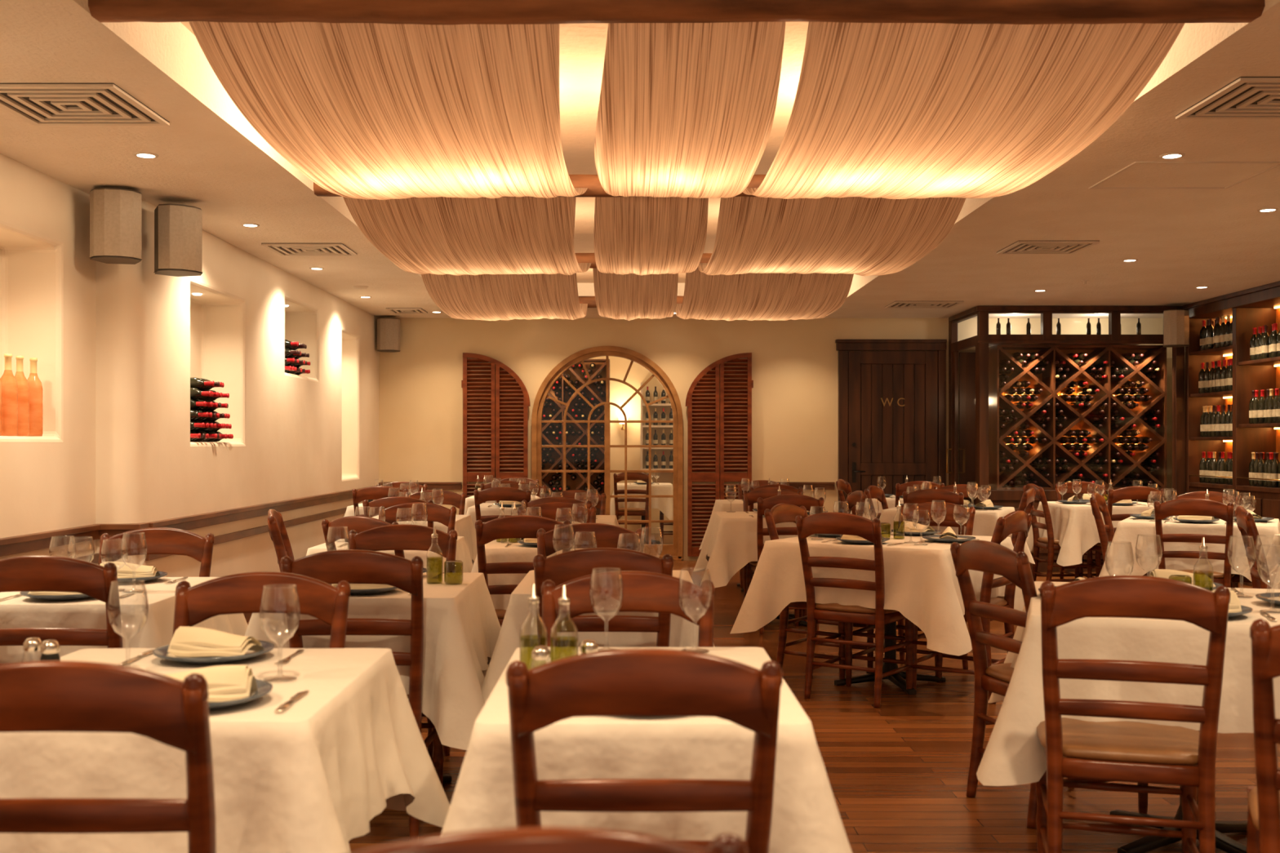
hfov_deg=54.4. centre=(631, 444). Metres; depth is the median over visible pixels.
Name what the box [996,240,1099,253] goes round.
air diffuser
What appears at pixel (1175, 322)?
loudspeaker
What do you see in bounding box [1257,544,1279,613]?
wine glass
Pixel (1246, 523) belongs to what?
dining chair
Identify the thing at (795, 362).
wall
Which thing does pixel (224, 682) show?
folded napkin
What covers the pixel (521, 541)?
dinner plate
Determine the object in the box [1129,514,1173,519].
dinner plate
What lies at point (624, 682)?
dining chair
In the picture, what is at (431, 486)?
trim
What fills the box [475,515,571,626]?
dining chair
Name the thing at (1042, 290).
recessed light
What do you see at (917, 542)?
fork
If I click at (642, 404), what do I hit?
display shelf
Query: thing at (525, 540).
folded napkin
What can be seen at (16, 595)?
fork
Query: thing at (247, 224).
recessed light
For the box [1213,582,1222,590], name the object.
dinner plate
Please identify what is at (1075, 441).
bottles
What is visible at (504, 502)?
folded napkin
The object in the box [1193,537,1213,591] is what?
oil cruet
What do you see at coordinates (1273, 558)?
tablecloth
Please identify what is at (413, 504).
wine glass
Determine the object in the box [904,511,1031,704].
dining chair
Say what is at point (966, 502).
folded napkin
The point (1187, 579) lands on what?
votive candle
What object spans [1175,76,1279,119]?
air diffuser
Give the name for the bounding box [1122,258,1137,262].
recessed light
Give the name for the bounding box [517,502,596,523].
dining chair
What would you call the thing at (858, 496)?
dining chair
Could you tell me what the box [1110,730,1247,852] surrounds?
dining table
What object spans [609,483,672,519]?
tablecloth
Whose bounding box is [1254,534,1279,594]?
wine glass
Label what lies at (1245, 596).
wine glass
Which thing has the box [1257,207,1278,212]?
recessed light
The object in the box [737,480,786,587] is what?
dining chair
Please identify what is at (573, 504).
wine glass
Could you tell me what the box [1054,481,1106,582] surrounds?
dining chair
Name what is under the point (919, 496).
dining chair
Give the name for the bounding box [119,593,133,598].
table knife
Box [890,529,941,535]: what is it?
dinner plate
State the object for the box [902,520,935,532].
folded napkin
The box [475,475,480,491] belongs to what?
oil cruet
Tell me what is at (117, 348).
wall
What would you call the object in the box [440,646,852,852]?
tablecloth
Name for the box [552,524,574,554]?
wine glass
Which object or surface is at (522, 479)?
dining chair
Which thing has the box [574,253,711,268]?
ceiling beam
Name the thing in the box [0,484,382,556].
trim
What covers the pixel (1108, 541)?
wine glass
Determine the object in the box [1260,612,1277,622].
table knife
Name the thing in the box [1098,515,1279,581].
tablecloth
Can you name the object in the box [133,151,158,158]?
recessed light
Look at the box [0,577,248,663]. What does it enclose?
tablecloth
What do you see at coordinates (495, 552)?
tablecloth
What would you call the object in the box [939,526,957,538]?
folded napkin
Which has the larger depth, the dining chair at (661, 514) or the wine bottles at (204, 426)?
the dining chair at (661, 514)
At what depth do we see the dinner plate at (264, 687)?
2.34 m
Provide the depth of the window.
13.38 m
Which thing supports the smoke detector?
attached to the ceiling
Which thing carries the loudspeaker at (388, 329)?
attached to the wall at (117, 348)
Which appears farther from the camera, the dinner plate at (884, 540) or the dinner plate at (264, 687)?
the dinner plate at (884, 540)
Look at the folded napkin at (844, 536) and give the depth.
6.21 m
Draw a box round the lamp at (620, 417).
[617,415,628,430]
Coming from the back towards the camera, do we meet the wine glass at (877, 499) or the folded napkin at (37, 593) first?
the wine glass at (877, 499)
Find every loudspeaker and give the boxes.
[88,187,142,264]
[153,203,202,276]
[377,317,400,352]
[1163,309,1189,347]
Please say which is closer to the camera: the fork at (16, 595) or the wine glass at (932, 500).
the fork at (16, 595)
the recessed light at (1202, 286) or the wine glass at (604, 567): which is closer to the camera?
the wine glass at (604, 567)
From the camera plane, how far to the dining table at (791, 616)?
8.62 m
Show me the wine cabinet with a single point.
(973, 366)
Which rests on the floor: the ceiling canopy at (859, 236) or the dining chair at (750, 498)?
the dining chair at (750, 498)
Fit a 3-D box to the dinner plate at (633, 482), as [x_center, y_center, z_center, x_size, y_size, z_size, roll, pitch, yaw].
[0.154,0.480,15.405,0.266,0.023,0.266,0,0,0]
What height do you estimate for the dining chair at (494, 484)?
0.926 m
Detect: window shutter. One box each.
[461,352,530,497]
[685,352,753,556]
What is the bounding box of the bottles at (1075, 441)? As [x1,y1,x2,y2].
[999,351,1160,485]
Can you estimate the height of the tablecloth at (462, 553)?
0.474 m
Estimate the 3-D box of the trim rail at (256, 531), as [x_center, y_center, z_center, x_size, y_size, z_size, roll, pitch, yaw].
[-2.824,0.625,5.200,0.252,0.050,16.400,0,0,0]
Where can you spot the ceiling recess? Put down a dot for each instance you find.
(582, 46)
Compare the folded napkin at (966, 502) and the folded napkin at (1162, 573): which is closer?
the folded napkin at (1162, 573)
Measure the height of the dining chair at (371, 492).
0.926 m
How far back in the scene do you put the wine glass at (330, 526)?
4.44 m
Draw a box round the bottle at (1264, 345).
[1198,314,1279,488]
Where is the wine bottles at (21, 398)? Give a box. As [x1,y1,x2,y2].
[0,353,43,436]
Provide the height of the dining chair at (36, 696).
0.926 m
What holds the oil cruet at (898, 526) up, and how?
on the tablecloth at (922, 584)
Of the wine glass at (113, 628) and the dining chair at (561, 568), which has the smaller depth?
the wine glass at (113, 628)
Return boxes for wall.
[0,153,379,577]
[379,318,1172,560]
[588,355,672,533]
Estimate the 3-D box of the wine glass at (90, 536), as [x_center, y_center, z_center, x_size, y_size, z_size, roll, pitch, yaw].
[-1.900,0.406,4.295,0.086,0.170,0.086,0,0,0]
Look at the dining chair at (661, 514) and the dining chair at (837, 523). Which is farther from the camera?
the dining chair at (661, 514)
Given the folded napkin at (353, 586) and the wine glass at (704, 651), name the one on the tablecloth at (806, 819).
the wine glass at (704, 651)
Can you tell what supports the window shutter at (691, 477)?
attached to the wall at (795, 362)
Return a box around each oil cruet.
[426,526,443,583]
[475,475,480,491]
[496,502,507,542]
[508,502,519,542]
[520,583,547,670]
[550,584,577,662]
[893,500,904,538]
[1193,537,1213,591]
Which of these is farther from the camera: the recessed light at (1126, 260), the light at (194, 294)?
the recessed light at (1126, 260)
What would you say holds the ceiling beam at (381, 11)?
attached to the ceiling
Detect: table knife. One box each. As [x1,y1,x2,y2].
[117,649,153,665]
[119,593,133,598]
[274,690,309,712]
[807,536,835,538]
[886,542,903,546]
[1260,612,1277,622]
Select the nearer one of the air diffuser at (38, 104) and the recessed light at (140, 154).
the air diffuser at (38, 104)
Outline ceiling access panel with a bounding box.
[1088,161,1279,188]
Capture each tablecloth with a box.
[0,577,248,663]
[0,648,449,852]
[244,573,501,750]
[306,536,473,573]
[344,503,442,516]
[372,515,476,564]
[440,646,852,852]
[464,494,541,515]
[466,502,519,531]
[471,537,582,609]
[480,569,715,703]
[558,515,619,526]
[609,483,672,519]
[693,511,798,587]
[698,499,757,550]
[730,532,1024,656]
[850,495,903,519]
[879,506,1035,564]
[976,581,1279,786]
[1026,501,1154,566]
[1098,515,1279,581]
[1266,533,1279,589]
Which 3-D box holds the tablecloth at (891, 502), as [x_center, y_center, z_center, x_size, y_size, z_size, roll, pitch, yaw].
[2.551,0.729,11.698,1.054,0.472,1.091,0,0,0]
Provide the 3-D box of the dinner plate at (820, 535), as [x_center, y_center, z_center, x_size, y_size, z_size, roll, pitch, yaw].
[1.084,0.480,6.678,0.266,0.023,0.266,0,0,35]
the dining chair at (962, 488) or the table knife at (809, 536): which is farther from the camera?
the dining chair at (962, 488)
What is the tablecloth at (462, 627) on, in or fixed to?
on the dining table at (446, 778)
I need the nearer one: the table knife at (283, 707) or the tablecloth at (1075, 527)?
the table knife at (283, 707)
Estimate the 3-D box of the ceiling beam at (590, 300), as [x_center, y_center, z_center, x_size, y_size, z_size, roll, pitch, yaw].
[0.140,-1.401,12.220,3.700,0.116,0.123,0,0,0]
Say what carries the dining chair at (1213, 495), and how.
on the floor
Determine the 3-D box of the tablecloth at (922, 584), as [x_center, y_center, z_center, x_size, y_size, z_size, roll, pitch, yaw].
[1.350,0.728,6.498,1.251,0.471,1.303,0,0,35]
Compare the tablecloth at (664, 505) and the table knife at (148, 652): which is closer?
the table knife at (148, 652)
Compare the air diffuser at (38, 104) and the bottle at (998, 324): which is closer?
the air diffuser at (38, 104)
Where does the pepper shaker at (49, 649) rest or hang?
on the tablecloth at (312, 775)
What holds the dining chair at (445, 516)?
on the floor
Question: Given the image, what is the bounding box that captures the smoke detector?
[353,285,368,288]
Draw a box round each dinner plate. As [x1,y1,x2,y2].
[19,591,91,599]
[117,571,167,582]
[152,640,274,663]
[208,679,272,709]
[328,583,397,594]
[494,502,521,506]
[516,539,537,546]
[633,482,654,484]
[807,510,827,515]
[813,533,843,537]
[835,537,889,543]
[884,493,893,497]
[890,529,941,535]
[921,534,976,542]
[968,505,1003,509]
[1057,500,1089,503]
[1106,502,1137,505]
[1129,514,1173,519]
[1173,517,1219,523]
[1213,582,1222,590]
[1227,605,1253,617]
[1233,516,1274,521]
[1255,592,1279,604]
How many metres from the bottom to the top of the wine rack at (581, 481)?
1.840 m
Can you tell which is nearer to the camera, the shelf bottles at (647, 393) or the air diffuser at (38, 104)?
the air diffuser at (38, 104)
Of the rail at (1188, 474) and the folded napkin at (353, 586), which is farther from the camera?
the rail at (1188, 474)
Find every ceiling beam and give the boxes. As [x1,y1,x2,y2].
[88,0,1265,24]
[313,173,862,197]
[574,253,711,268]
[578,295,683,307]
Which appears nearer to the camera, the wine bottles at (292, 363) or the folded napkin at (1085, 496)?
the wine bottles at (292, 363)
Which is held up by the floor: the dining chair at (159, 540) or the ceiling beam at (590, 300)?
the dining chair at (159, 540)
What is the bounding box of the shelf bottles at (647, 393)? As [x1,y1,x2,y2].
[645,386,672,468]
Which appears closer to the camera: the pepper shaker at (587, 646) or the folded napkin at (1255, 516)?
the pepper shaker at (587, 646)
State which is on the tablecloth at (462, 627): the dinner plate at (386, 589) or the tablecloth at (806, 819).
the dinner plate at (386, 589)
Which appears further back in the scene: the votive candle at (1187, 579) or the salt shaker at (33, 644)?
the votive candle at (1187, 579)
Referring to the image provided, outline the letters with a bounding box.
[880,397,904,406]
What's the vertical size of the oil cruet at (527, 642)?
0.201 m
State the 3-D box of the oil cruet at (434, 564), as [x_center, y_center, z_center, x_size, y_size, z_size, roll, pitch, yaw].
[-0.700,0.392,4.420,0.058,0.201,0.058,0,0,0]
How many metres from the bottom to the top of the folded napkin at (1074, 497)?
0.063 m
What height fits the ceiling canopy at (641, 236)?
0.213 m
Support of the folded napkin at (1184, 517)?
on the dinner plate at (1175, 518)
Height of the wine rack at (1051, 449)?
1.440 m
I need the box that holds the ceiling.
[0,0,1279,318]
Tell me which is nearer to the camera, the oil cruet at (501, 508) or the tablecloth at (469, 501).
the oil cruet at (501, 508)
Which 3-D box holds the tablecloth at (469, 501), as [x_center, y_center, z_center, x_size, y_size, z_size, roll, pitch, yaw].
[-1.201,0.728,11.801,0.964,0.469,1.087,0,0,0]
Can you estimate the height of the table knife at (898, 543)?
0.005 m
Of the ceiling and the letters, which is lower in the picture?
the letters
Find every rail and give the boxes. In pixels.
[75,507,346,563]
[1188,474,1279,480]
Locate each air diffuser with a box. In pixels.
[0,82,169,125]
[261,243,356,255]
[386,307,427,313]
[884,301,964,308]
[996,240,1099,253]
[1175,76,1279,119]
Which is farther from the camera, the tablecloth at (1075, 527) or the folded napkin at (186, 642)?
the tablecloth at (1075, 527)
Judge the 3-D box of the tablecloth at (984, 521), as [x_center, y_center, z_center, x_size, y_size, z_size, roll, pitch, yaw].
[2.449,0.726,9.599,1.153,0.466,1.161,0,0,25]
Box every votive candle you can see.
[444,560,462,584]
[880,523,890,538]
[1099,493,1107,502]
[1168,574,1191,583]
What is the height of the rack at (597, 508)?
0.480 m
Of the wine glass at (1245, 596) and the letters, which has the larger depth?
the letters
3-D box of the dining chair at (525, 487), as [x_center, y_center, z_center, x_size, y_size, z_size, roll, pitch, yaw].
[-0.951,0.789,10.441,0.444,0.926,0.525,0,0,0]
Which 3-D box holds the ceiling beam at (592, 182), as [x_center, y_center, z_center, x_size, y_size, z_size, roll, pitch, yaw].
[0.140,-1.402,6.739,3.700,0.119,0.124,0,0,0]
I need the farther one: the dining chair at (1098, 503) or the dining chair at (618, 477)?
the dining chair at (618, 477)
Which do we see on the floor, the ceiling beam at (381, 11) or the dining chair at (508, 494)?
the dining chair at (508, 494)
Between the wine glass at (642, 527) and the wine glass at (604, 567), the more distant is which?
the wine glass at (642, 527)
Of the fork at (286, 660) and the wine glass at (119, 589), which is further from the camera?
the wine glass at (119, 589)
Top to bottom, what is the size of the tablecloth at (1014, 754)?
0.472 m
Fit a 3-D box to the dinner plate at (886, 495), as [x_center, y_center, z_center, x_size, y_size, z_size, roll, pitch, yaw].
[2.330,0.480,11.698,0.266,0.023,0.266,0,0,0]
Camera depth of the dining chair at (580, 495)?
8.87 m
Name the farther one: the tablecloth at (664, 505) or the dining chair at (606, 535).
the tablecloth at (664, 505)
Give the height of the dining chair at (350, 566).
0.926 m
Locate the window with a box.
[531,346,683,560]
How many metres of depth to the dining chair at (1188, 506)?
7.54 m
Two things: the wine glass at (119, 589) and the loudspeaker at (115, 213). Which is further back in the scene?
the loudspeaker at (115, 213)
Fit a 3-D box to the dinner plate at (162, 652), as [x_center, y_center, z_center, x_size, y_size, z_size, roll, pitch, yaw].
[-0.961,0.480,2.865,0.266,0.023,0.266,0,0,0]
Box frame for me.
[835,339,946,512]
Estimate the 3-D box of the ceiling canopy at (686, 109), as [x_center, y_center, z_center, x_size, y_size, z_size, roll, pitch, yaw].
[0.195,-1.269,5.355,0.704,0.212,2.630,0,0,0]
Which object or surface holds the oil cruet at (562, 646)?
on the tablecloth at (806, 819)
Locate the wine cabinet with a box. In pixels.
[946,306,1185,571]
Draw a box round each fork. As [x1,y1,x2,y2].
[0,594,22,600]
[165,577,187,583]
[274,649,304,664]
[917,542,951,544]
[1230,587,1244,595]
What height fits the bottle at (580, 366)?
1.767 m
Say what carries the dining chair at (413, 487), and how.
on the floor
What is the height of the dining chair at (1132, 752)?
0.926 m
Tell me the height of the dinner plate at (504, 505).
0.023 m
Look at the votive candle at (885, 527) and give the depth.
6.48 m
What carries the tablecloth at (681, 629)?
on the dining table
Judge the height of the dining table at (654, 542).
0.749 m
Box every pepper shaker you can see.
[40,640,60,661]
[579,640,597,653]
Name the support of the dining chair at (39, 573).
on the floor
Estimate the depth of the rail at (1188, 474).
11.13 m
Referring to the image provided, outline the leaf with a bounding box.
[848,351,937,513]
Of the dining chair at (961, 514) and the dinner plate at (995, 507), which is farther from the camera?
the dinner plate at (995, 507)
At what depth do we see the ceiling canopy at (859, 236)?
7.29 m
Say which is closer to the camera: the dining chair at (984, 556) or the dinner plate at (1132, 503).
the dining chair at (984, 556)
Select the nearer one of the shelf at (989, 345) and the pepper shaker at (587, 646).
the pepper shaker at (587, 646)
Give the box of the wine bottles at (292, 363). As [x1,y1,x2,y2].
[284,339,310,375]
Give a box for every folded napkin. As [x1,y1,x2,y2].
[27,591,82,595]
[100,561,159,578]
[163,665,257,702]
[167,626,264,657]
[331,583,393,589]
[497,500,521,504]
[523,537,537,542]
[840,534,883,540]
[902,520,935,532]
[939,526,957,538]
[963,499,971,504]
[974,499,994,506]
[1066,495,1079,501]
[1074,577,1084,581]
[1081,493,1091,499]
[1106,499,1132,502]
[1140,508,1154,515]
[1148,568,1215,586]
[1177,515,1214,519]
[1212,591,1241,613]
[1246,509,1262,519]
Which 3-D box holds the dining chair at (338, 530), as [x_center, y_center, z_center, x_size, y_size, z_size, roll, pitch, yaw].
[-1.128,0.789,5.871,0.444,0.926,0.525,0,0,28]
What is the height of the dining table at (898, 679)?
0.749 m
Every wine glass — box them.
[48,535,75,558]
[67,536,94,562]
[100,538,128,591]
[107,579,148,670]
[120,532,146,592]
[259,584,300,682]
[326,526,350,551]
[411,503,427,525]
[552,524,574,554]
[571,503,587,524]
[573,531,596,550]
[589,567,623,651]
[617,533,640,551]
[640,527,662,557]
[677,567,712,653]
[808,506,825,540]
[863,498,879,518]
[902,503,919,543]
[911,509,929,545]
[930,500,946,523]
[952,504,969,535]
[1105,541,1133,575]
[1135,534,1162,576]
[1146,495,1161,521]
[1227,535,1255,598]
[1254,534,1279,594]
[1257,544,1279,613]
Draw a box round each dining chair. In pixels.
[0,555,123,665]
[0,660,216,852]
[97,527,214,577]
[172,571,351,648]
[267,509,294,572]
[280,549,444,839]
[321,515,404,558]
[347,524,457,757]
[351,486,408,516]
[352,826,748,852]
[362,496,433,528]
[376,481,427,493]
[378,502,456,533]
[404,489,466,515]
[473,487,531,522]
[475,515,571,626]
[480,480,518,502]
[494,477,538,484]
[494,482,546,502]
[506,648,782,852]
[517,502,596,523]
[521,497,592,509]
[533,547,673,647]
[536,523,644,559]
[541,570,715,647]
[543,489,606,515]
[613,472,648,544]
[659,510,672,544]
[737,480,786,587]
[742,484,803,588]
[742,488,803,617]
[746,493,824,634]
[764,503,875,687]
[794,490,867,626]
[795,512,917,707]
[835,479,857,515]
[864,485,888,520]
[866,502,975,682]
[894,480,944,506]
[902,488,964,535]
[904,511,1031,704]
[933,484,989,501]
[950,540,1148,829]
[1011,488,1035,551]
[1022,483,1101,582]
[1035,575,1231,852]
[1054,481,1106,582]
[1087,486,1164,578]
[1089,492,1151,576]
[1153,497,1235,587]
[1171,491,1241,587]
[1231,573,1251,582]
[1235,506,1271,589]
[1246,618,1279,852]
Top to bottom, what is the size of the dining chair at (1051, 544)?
0.926 m
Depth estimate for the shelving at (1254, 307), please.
11.18 m
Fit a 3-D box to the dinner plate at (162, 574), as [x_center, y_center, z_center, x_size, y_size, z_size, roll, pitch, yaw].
[-1.815,0.480,4.485,0.266,0.023,0.266,0,0,0]
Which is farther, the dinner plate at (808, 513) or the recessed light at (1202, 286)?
the recessed light at (1202, 286)
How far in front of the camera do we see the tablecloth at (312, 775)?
2.21 m
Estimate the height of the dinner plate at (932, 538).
0.023 m
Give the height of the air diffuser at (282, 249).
0.014 m
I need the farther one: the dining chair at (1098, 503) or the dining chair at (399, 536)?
the dining chair at (1098, 503)
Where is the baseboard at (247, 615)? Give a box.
[243,613,252,622]
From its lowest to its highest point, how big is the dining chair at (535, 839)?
0.926 m
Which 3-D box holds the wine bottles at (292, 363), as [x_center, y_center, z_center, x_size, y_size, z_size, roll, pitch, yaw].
[-2.849,-0.711,10.186,0.329,0.280,0.630,0,0,0]
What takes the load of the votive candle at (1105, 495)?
on the tablecloth at (1075, 527)
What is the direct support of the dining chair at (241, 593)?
on the floor
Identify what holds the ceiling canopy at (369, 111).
hanging from the ceiling beam at (381, 11)
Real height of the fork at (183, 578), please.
0.006 m
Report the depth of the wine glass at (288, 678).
2.60 m
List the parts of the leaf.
handle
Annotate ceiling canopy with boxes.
[188,21,587,199]
[342,196,591,275]
[421,273,587,320]
[592,268,678,320]
[593,196,708,275]
[594,21,785,198]
[675,268,853,320]
[697,196,965,275]
[742,21,1185,199]
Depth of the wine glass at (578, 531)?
4.53 m
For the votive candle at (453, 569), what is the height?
0.080 m
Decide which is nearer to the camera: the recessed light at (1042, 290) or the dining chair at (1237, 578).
the dining chair at (1237, 578)
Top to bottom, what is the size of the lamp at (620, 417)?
0.200 m
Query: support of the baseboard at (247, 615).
attached to the wall at (117, 348)
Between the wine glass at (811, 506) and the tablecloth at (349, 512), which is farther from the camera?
the tablecloth at (349, 512)
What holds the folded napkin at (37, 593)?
on the dinner plate at (23, 593)
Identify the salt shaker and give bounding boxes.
[22,637,42,662]
[531,645,550,668]
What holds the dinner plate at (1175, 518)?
on the tablecloth at (1119, 560)
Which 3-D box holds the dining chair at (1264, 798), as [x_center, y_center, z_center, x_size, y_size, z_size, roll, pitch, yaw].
[1.531,0.789,2.596,0.444,0.926,0.525,0,0,25]
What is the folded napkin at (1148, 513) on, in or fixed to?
on the dinner plate at (1137, 516)
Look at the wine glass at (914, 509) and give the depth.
6.08 m
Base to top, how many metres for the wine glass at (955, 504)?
0.170 m
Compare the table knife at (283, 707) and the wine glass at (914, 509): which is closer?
the table knife at (283, 707)
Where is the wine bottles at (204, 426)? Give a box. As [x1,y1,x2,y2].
[190,377,233,442]
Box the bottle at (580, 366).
[542,363,605,493]
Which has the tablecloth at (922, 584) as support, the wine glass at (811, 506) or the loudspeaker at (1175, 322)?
the wine glass at (811, 506)
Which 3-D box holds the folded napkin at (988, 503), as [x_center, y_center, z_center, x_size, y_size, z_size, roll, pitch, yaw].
[2.691,0.453,9.477,0.095,0.063,0.200,0,0,37]
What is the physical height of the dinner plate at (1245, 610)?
0.023 m
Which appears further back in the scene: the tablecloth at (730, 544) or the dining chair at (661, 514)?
the dining chair at (661, 514)
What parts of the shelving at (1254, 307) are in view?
shelf light strips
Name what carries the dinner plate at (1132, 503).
on the tablecloth at (1075, 527)
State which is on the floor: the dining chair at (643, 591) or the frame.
the dining chair at (643, 591)
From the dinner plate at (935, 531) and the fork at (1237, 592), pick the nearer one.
the fork at (1237, 592)
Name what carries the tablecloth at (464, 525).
on the dining table
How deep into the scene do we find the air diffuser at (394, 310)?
12.53 m
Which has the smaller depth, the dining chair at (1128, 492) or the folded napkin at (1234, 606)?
the folded napkin at (1234, 606)
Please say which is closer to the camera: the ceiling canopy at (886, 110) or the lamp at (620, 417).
the ceiling canopy at (886, 110)
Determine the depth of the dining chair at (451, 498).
8.92 m
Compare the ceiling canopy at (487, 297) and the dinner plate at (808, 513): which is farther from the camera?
the ceiling canopy at (487, 297)
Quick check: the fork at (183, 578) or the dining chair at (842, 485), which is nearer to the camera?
the fork at (183, 578)
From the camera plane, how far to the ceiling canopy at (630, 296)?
10.03 m
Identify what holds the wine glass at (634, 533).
on the tablecloth at (681, 629)
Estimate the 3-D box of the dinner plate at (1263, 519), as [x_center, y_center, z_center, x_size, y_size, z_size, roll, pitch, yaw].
[3.961,0.480,7.963,0.266,0.023,0.266,0,0,28]
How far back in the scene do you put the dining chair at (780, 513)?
6.65 m
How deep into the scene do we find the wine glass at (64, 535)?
4.33 m
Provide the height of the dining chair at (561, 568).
0.926 m
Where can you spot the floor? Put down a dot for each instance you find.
(897, 771)
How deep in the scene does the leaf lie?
13.37 m
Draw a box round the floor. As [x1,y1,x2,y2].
[246,533,1279,852]
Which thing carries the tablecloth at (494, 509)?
on the dining table
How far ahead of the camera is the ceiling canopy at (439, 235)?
7.28 m
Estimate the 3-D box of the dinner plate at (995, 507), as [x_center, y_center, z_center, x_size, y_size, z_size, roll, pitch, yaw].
[2.691,0.480,9.477,0.266,0.023,0.266,0,0,25]
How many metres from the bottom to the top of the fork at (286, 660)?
0.006 m
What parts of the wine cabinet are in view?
pull handle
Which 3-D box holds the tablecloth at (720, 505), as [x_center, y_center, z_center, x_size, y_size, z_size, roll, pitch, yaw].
[1.149,0.727,10.750,1.097,0.468,1.102,0,0,0]
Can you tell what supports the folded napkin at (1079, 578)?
on the dinner plate
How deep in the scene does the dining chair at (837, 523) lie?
6.02 m
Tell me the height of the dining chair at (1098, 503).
0.926 m
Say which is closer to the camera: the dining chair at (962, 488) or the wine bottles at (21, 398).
the wine bottles at (21, 398)
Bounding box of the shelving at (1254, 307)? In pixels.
[1182,280,1279,586]
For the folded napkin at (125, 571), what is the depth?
4.46 m
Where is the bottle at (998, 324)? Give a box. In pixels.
[995,318,1141,334]
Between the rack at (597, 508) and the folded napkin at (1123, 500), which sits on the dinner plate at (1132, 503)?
the folded napkin at (1123, 500)
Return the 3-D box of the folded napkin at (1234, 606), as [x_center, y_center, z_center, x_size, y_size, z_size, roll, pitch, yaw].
[1.647,0.453,3.597,0.200,0.063,0.095,0,0,7]
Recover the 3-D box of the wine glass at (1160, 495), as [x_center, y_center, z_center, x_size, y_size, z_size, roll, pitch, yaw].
[3.343,0.406,7.961,0.086,0.170,0.086,0,0,28]
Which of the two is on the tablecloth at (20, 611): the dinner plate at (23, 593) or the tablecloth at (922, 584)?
the dinner plate at (23, 593)
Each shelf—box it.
[640,382,672,528]
[974,344,1137,346]
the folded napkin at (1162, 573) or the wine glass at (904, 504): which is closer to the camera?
the folded napkin at (1162, 573)
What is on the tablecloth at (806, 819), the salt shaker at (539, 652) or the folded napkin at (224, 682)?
the salt shaker at (539, 652)
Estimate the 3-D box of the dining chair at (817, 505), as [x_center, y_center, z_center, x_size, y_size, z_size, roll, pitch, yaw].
[1.026,0.789,8.389,0.444,0.926,0.525,0,0,-4]
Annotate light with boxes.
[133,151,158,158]
[191,293,201,295]
[240,222,259,226]
[309,266,324,270]
[1033,288,1046,291]
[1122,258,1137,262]
[1159,152,1185,159]
[1195,285,1208,288]
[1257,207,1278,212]
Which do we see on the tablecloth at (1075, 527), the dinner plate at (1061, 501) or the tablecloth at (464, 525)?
the dinner plate at (1061, 501)
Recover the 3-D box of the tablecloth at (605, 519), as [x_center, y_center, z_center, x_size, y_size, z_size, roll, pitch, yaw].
[-0.421,0.727,8.301,0.923,0.468,1.086,0,0,0]
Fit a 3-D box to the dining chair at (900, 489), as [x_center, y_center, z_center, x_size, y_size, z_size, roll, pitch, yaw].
[2.568,0.789,11.359,0.444,0.926,0.525,0,0,-3]
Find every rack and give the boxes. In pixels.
[542,359,609,495]
[595,507,599,515]
[988,345,1166,489]
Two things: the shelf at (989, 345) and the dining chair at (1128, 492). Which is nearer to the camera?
the dining chair at (1128, 492)
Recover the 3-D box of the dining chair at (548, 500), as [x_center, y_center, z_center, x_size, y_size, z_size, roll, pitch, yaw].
[-0.448,0.789,7.960,0.444,0.926,0.525,0,0,5]
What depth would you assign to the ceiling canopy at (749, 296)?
10.03 m
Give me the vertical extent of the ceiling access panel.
0.006 m
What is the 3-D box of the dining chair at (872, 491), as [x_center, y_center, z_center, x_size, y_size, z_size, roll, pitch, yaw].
[2.127,0.789,9.761,0.525,0.926,0.444,0,0,27]
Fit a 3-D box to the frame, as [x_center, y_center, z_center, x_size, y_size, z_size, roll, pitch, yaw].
[2.780,0.062,13.355,1.180,2.375,0.090,0,0,0]
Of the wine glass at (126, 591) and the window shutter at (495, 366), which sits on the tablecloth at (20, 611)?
the wine glass at (126, 591)
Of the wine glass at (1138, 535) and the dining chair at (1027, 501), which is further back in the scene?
the dining chair at (1027, 501)
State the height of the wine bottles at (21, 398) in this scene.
0.400 m
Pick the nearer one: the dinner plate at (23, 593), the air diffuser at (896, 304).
the dinner plate at (23, 593)
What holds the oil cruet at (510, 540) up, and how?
on the tablecloth at (495, 552)
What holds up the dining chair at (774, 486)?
on the floor
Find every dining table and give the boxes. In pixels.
[442,774,452,783]
[641,515,661,544]
[775,613,807,626]
[834,621,945,694]
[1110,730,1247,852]
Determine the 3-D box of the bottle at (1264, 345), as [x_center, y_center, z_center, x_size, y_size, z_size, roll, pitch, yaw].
[5.575,-0.416,9.769,0.186,1.570,4.673,0,0,0]
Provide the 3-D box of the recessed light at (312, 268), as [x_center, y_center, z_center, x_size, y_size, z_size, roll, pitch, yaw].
[-2.430,-1.357,9.600,0.112,0.006,0.112,0,0,0]
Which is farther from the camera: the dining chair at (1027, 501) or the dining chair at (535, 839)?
the dining chair at (1027, 501)
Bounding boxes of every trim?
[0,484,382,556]
[378,482,835,489]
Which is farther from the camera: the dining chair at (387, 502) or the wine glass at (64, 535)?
the dining chair at (387, 502)
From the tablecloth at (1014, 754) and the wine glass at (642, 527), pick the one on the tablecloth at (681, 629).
the wine glass at (642, 527)
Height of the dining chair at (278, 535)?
0.926 m
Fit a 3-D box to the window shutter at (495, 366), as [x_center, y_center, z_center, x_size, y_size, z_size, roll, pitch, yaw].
[-1.459,0.107,13.361,0.742,2.185,0.079,0,0,0]
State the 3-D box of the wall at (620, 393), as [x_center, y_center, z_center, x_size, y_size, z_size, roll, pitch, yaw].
[-0.400,-0.100,17.550,5.600,2.700,0.100,0,0,0]

